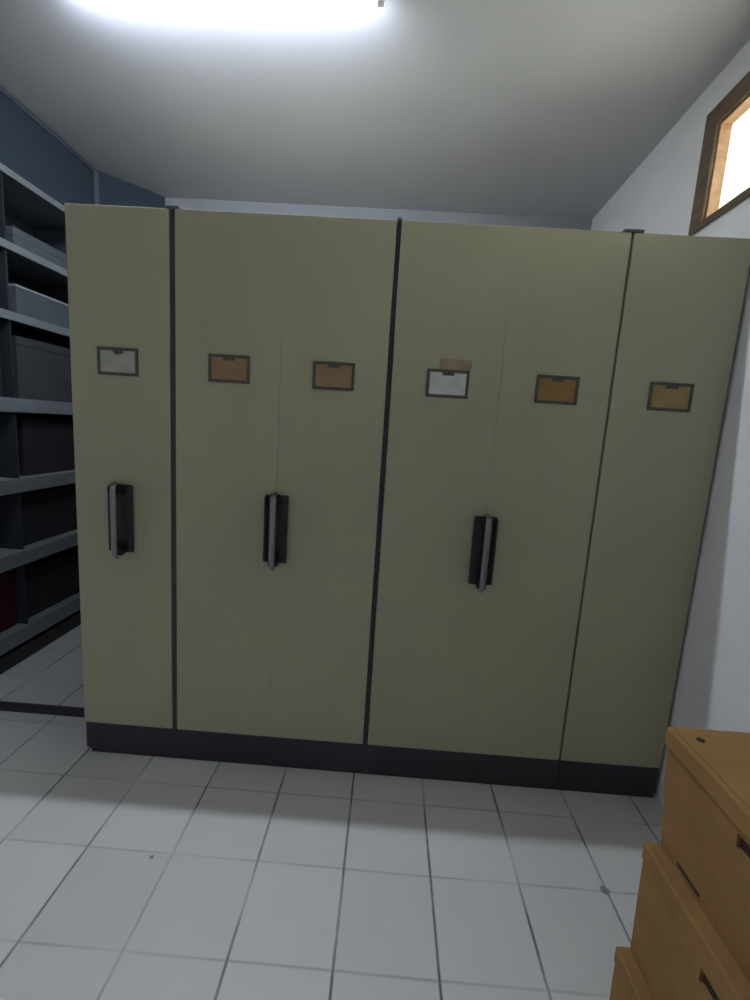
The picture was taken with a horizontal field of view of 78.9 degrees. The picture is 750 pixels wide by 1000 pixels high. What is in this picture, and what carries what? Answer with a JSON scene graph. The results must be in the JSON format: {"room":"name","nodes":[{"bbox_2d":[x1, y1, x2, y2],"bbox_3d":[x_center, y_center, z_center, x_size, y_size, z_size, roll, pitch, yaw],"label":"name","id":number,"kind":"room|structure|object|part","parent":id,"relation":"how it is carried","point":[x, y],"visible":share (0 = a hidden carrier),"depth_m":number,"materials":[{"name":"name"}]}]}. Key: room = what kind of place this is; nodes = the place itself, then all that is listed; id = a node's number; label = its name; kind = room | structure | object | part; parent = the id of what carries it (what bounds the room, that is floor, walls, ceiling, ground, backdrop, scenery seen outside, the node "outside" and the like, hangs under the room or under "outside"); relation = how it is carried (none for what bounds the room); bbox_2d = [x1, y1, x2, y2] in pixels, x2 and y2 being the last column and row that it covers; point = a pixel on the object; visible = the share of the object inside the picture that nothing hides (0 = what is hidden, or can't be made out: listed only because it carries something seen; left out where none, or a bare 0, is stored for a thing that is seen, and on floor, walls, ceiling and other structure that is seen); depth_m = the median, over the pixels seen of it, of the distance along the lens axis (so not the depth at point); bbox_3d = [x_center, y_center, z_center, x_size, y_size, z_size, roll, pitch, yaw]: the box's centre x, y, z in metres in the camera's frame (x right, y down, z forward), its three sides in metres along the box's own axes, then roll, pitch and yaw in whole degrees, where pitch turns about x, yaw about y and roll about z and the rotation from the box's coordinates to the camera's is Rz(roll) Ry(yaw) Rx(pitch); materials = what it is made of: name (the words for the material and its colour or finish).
{"room":"archive room","nodes":[
{"label":"archive room","id":0,"kind":"room"},
{"bbox_2d":[0,711,662,999],"bbox_3d":[-0.574,1.295,1.628,4.370,0.120,4.700,4,9,1],"label":"floor","id":1,"kind":"structure","parent":0,"point":[123,876],"depth_m":1.52,"materials":[{"name":"white tile"}]},
{"bbox_2d":[0,86,164,674],"bbox_3d":[-2.014,-0.564,2.631,0.745,3.054,1.845,4,9,1],"label":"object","id":2,"kind":"object","parent":1,"relation":"on","point":[40,173],"visible":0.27,"depth_m":2.63,"materials":[{"name":"metal"}]},
{"bbox_2d":[0,569,16,632],"bbox_3d":[-2.235,0.558,2.536,0.336,0.340,0.186,4,9,1],"label":"storage box","id":3,"kind":"object","parent":2,"relation":"on","point":[8,620],"visible":0.93,"depth_m":2.57,"materials":[{"name":"red plastic"}]},
{"bbox_3d":[-2.226,0.412,2.513,0.336,0.045,0.186,4,9,1],"label":"lid","id":4,"kind":"part","parent":3,"relation":"part of","materials":[{"name":"red plastic"}]},
{"bbox_3d":[-2.162,-0.610,2.464,0.430,2.908,0.010,4,9,1],"label":"panel","id":5,"kind":"part","parent":2,"relation":"part of","materials":[{"name":"grey metal"}]},
{"bbox_3d":[-2.382,-0.626,2.470,0.010,2.909,1.520,4,9,1],"label":"panel","id":6,"kind":"part","parent":2,"relation":"part of","materials":[{"name":"grey metal"}]},
{"bbox_3d":[-2.086,-1.682,2.296,0.443,0.036,1.518,4,9,1],"label":"shelf","id":7,"kind":"part","parent":2,"relation":"part of","materials":[{"name":"grey metal"}]},
{"bbox_3d":[-2.109,-1.328,2.352,0.443,0.040,1.518,4,9,1],"label":"shelf","id":8,"kind":"part","parent":2,"relation":"part of","materials":[{"name":"grey metal"}]},
{"bbox_3d":[-2.131,-0.984,2.405,0.443,0.045,1.518,4,9,1],"label":"shelf","id":9,"kind":"part","parent":2,"relation":"part of","materials":[{"name":"grey metal"}]},
{"bbox_2d":[5,226,66,269],"bbox_3d":[-2.056,-1.451,2.718,0.336,0.095,0.641,4,9,1],"label":"storage box","id":10,"kind":"object","parent":2,"relation":"on","point":[14,235],"visible":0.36,"depth_m":2.54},
{"bbox_3d":[-2.160,-0.528,2.477,0.443,0.076,1.518,4,9,1],"label":"shelf","id":11,"kind":"part","parent":2,"relation":"part of","materials":[{"name":"grey metal"}]},
{"bbox_3d":[-2.187,-0.096,2.545,0.443,0.078,1.518,4,9,1],"label":"shelf","id":12,"kind":"part","parent":2,"relation":"part of","materials":[{"name":"grey metal"}]},
{"bbox_3d":[-2.213,0.309,2.608,0.443,0.085,1.518,4,9,1],"label":"shelf","id":13,"kind":"part","parent":2,"relation":"part of","materials":[{"name":"grey metal"}]},
{"bbox_2d":[9,284,69,328],"bbox_3d":[-2.076,-1.137,2.765,0.338,0.152,0.646,4,9,1],"label":"storage box","id":14,"kind":"object","parent":2,"relation":"on","point":[23,301],"visible":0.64,"depth_m":2.60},
{"bbox_3d":[-2.241,0.754,2.678,0.443,0.090,1.518,4,9,1],"label":"shelf","id":15,"kind":"part","parent":2,"relation":"part of","materials":[{"name":"grey metal"}]},
{"bbox_2d":[12,335,71,402],"bbox_3d":[-2.117,-0.788,2.822,0.336,0.335,0.641,4,9,1],"label":"storage box","id":16,"kind":"object","parent":2,"relation":"on","point":[42,371],"visible":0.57,"depth_m":2.67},
{"bbox_3d":[-2.107,-0.931,2.800,0.336,0.045,0.641,4,9,1],"label":"lid","id":17,"kind":"part","parent":16,"relation":"part of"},
{"bbox_2d":[16,416,74,475],"bbox_3d":[-2.163,-0.359,2.908,0.336,0.330,0.606,4,9,1],"label":"storage box","id":18,"kind":"object","parent":2,"relation":"on","point":[45,444],"visible":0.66,"depth_m":2.77,"materials":[{"name":"grey plastic"}]},
{"bbox_3d":[-2.155,-0.500,2.886,0.336,0.045,0.606,4,9,1],"label":"lid","id":19,"kind":"part","parent":18,"relation":"part of","materials":[{"name":"grey plastic"}]},
{"bbox_3d":[-2.063,-2.041,2.240,0.443,0.022,1.518,4,9,1],"label":"shelf","id":20,"kind":"part","parent":2,"relation":"part of","materials":[{"name":"blue metal"}]},
{"bbox_2d":[21,483,76,545],"bbox_3d":[-2.191,0.061,2.956,0.336,0.300,0.641,4,9,1],"label":"storage box","id":21,"kind":"object","parent":2,"relation":"on","point":[52,511],"visible":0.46,"depth_m":2.83,"materials":[{"name":"grey plastic"}]},
{"bbox_3d":[-2.183,-0.065,2.937,0.336,0.045,0.641,4,9,1],"label":"lid","id":22,"kind":"part","parent":21,"relation":"part of","materials":[{"name":"grey plastic"}]},
{"bbox_2d":[25,545,79,617],"bbox_3d":[-2.221,0.510,2.978,0.336,0.300,0.616,4,9,1],"label":"storage box","id":23,"kind":"object","parent":2,"relation":"on","point":[52,579],"visible":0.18,"depth_m":2.91,"materials":[{"name":"grey plastic"}]},
{"bbox_3d":[-2.213,0.384,2.959,0.336,0.045,0.616,4,9,1],"label":"lid","id":24,"kind":"part","parent":23,"relation":"part of","materials":[{"name":"grey plastic"}]},
{"bbox_3d":[-2.151,-0.727,3.209,0.398,2.908,0.012,4,9,1],"label":"panel","id":25,"kind":"part","parent":2,"relation":"part of","materials":[{"name":"grey metal"}]},
{"bbox_3d":[-1.927,-0.713,3.196,0.049,2.914,0.035,4,9,1],"label":"upright post","id":26,"kind":"part","parent":2,"relation":"part of","materials":[{"name":"grey metal"}]},
{"bbox_3d":[-1.695,-1.799,3.201,0.427,0.755,0.014,-5,12,-44],"label":"corner panel","id":27,"kind":"part","parent":2,"relation":"part of","materials":[{"name":"metal"}]},
{"bbox_2d":[0,620,375,729],"bbox_3d":[-0.623,0.994,2.995,3.759,0.044,1.509,4,9,1],"label":"platform","id":28,"kind":"object","parent":1,"relation":"on","point":[53,675],"depth_m":2.50,"materials":[{"name":"white tile"}]},
{"bbox_2d":[0,701,84,717],"bbox_3d":[-0.650,1.109,2.244,3.759,0.046,0.012,4,9,1],"label":"trim","id":29,"kind":"structure","parent":28,"relation":"attached to","point":[4,705],"depth_m":2.26,"materials":[{"name":"black metal"}]},
{"bbox_2d":[65,203,181,757],"bbox_3d":[-0.976,-0.095,2.617,0.431,2.266,1.691,4,9,1],"label":"filing cabinet","id":30,"kind":"object","parent":28,"relation":"on","point":[121,259],"visible":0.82,"depth_m":1.82,"materials":[{"name":"beige metal"}]},
{"bbox_3d":[-1.030,0.075,1.848,0.092,0.278,0.026,4,9,1],"label":"handle plate","id":31,"kind":"part","parent":30,"relation":"part of","materials":[{"name":"black plastic"}]},
{"bbox_2d":[175,209,401,773],"bbox_3d":[-0.361,-0.054,2.602,0.836,2.266,1.691,4,9,1],"label":"filing cabinet","id":32,"kind":"object","parent":28,"relation":"on","point":[285,324],"visible":1,"depth_m":1.81,"materials":[{"name":"beige metal"}]},
{"bbox_3d":[-0.598,-0.021,1.842,0.408,2.104,0.022,4,9,1],"label":"panel","id":33,"kind":"part","parent":32,"relation":"part of","materials":[{"name":"beige metal"}]},
{"bbox_3d":[-0.400,0.118,1.832,0.092,0.278,0.026,4,9,1],"label":"handle plate","id":34,"kind":"part","parent":32,"relation":"part of","materials":[{"name":"black plastic"}]},
{"bbox_3d":[-0.190,0.007,1.832,0.408,2.104,0.022,4,9,1],"label":"panel","id":35,"kind":"part","parent":32,"relation":"part of","materials":[{"name":"beige metal"}]},
{"bbox_2d":[366,221,644,789],"bbox_3d":[0.488,0.004,2.580,0.865,2.266,1.691,4,9,1],"label":"filing cabinet","id":36,"kind":"object","parent":28,"relation":"on","point":[506,340],"visible":0.98,"depth_m":1.79,"materials":[{"name":"beige metal"}]},
{"bbox_3d":[0.239,0.036,1.821,0.411,2.104,0.022,4,9,1],"label":"panel","id":37,"kind":"part","parent":36,"relation":"part of","materials":[{"name":"beige metal"}]},
{"bbox_3d":[0.430,0.204,1.815,0.092,0.278,0.026,4,9,1],"label":"handle plate","id":38,"kind":"part","parent":36,"relation":"part of","materials":[{"name":"black plastic"}]},
{"bbox_3d":[0.649,0.064,1.810,0.411,2.104,0.022,4,9,1],"label":"panel","id":39,"kind":"part","parent":36,"relation":"part of","materials":[{"name":"beige metal"}]},
{"bbox_2d":[555,233,749,797],"bbox_3d":[1.097,0.045,2.597,0.422,2.255,1.626,4,9,1],"label":"filing cabinet","id":40,"kind":"object","parent":28,"relation":"on","point":[684,296],"visible":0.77,"depth_m":1.77,"materials":[{"name":"beige metal"}]},
{"bbox_2d":[609,946,652,999],"bbox_3d":[0.793,1.282,0.929,0.440,0.294,0.420,4,9,1],"label":"cardboard box","id":41,"kind":"object","parent":1,"relation":"on","point":[628,982],"visible":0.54,"depth_m":1.08,"materials":[{"name":"brown cardboard"}]},
{"bbox_2d":[630,842,749,999],"bbox_3d":[0.829,0.989,0.875,0.440,0.300,0.420,4,9,2],"label":"cardboard box","id":42,"kind":"object","parent":41,"relation":"on","point":[679,954],"visible":0.65,"depth_m":0.94,"materials":[{"name":"brown cardboard"}]},
{"bbox_2d":[661,727,749,981],"bbox_3d":[0.847,0.691,0.820,0.440,0.302,0.420,4,9,1],"label":"cardboard box","id":43,"kind":"object","parent":42,"relation":"on","point":[705,835],"visible":1,"depth_m":0.89,"materials":[{"name":"brown cardboard"}]},
{"bbox_3d":[0.855,0.567,0.800,0.440,0.047,0.420,4,9,1],"label":"lid","id":44,"kind":"part","parent":43,"relation":"part of","materials":[{"name":"brown cardboard"}]},
{"bbox_2d":[0,0,749,218],"bbox_3d":[-0.374,-1.840,1.137,4.370,0.120,4.700,4,9,1],"label":"ceiling","id":45,"kind":"structure","parent":0,"point":[540,108],"depth_m":2.14,"materials":[{"name":"white paint"}]},
{"bbox_2d":[326,0,386,6],"bbox_3d":[-0.577,-1.839,1.636,1.240,0.062,0.060,4,9,1],"label":"lamp","id":46,"kind":"object","parent":45,"relation":"attached to","point":[380,3],"visible":1,"depth_m":1.63,"materials":[{"name":"white plastic"}]},
{"bbox_2d":[165,197,591,609],"bbox_3d":[-0.345,-0.608,3.579,4.070,3.060,0.150,4,9,1],"label":"wall","id":47,"kind":"structure","parent":0,"point":[184,203],"depth_m":3.27,"materials":[{"name":"paint"}]},
{"bbox_2d":[591,40,749,806],"bbox_3d":[1.311,-0.117,1.114,0.076,3.060,4.950,4,9,3],"label":"wall","id":48,"kind":"structure","parent":0,"point":[712,687],"depth_m":1.75,"materials":[{"name":"white paint"}]},
{"bbox_2d":[688,71,749,235],"bbox_3d":[1.389,-1.290,1.215,0.074,0.484,1.573,4,9,3],"label":"window","id":49,"kind":"structure","parent":48,"relation":"in","point":[729,186],"depth_m":1.88,"materials":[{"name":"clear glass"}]},
{"bbox_3d":[1.394,-1.264,1.217,0.059,0.381,1.408,4,9,3],"label":"frame","id":50,"kind":"part","parent":49,"relation":"part of","materials":[{"name":"brown wood"}]},
{"bbox_3d":[1.435,-1.314,1.566,0.004,0.361,0.676,4,9,3],"label":"pane","id":51,"kind":"part","parent":49,"relation":"part of","materials":[{"name":"clear glass"}]}
]}

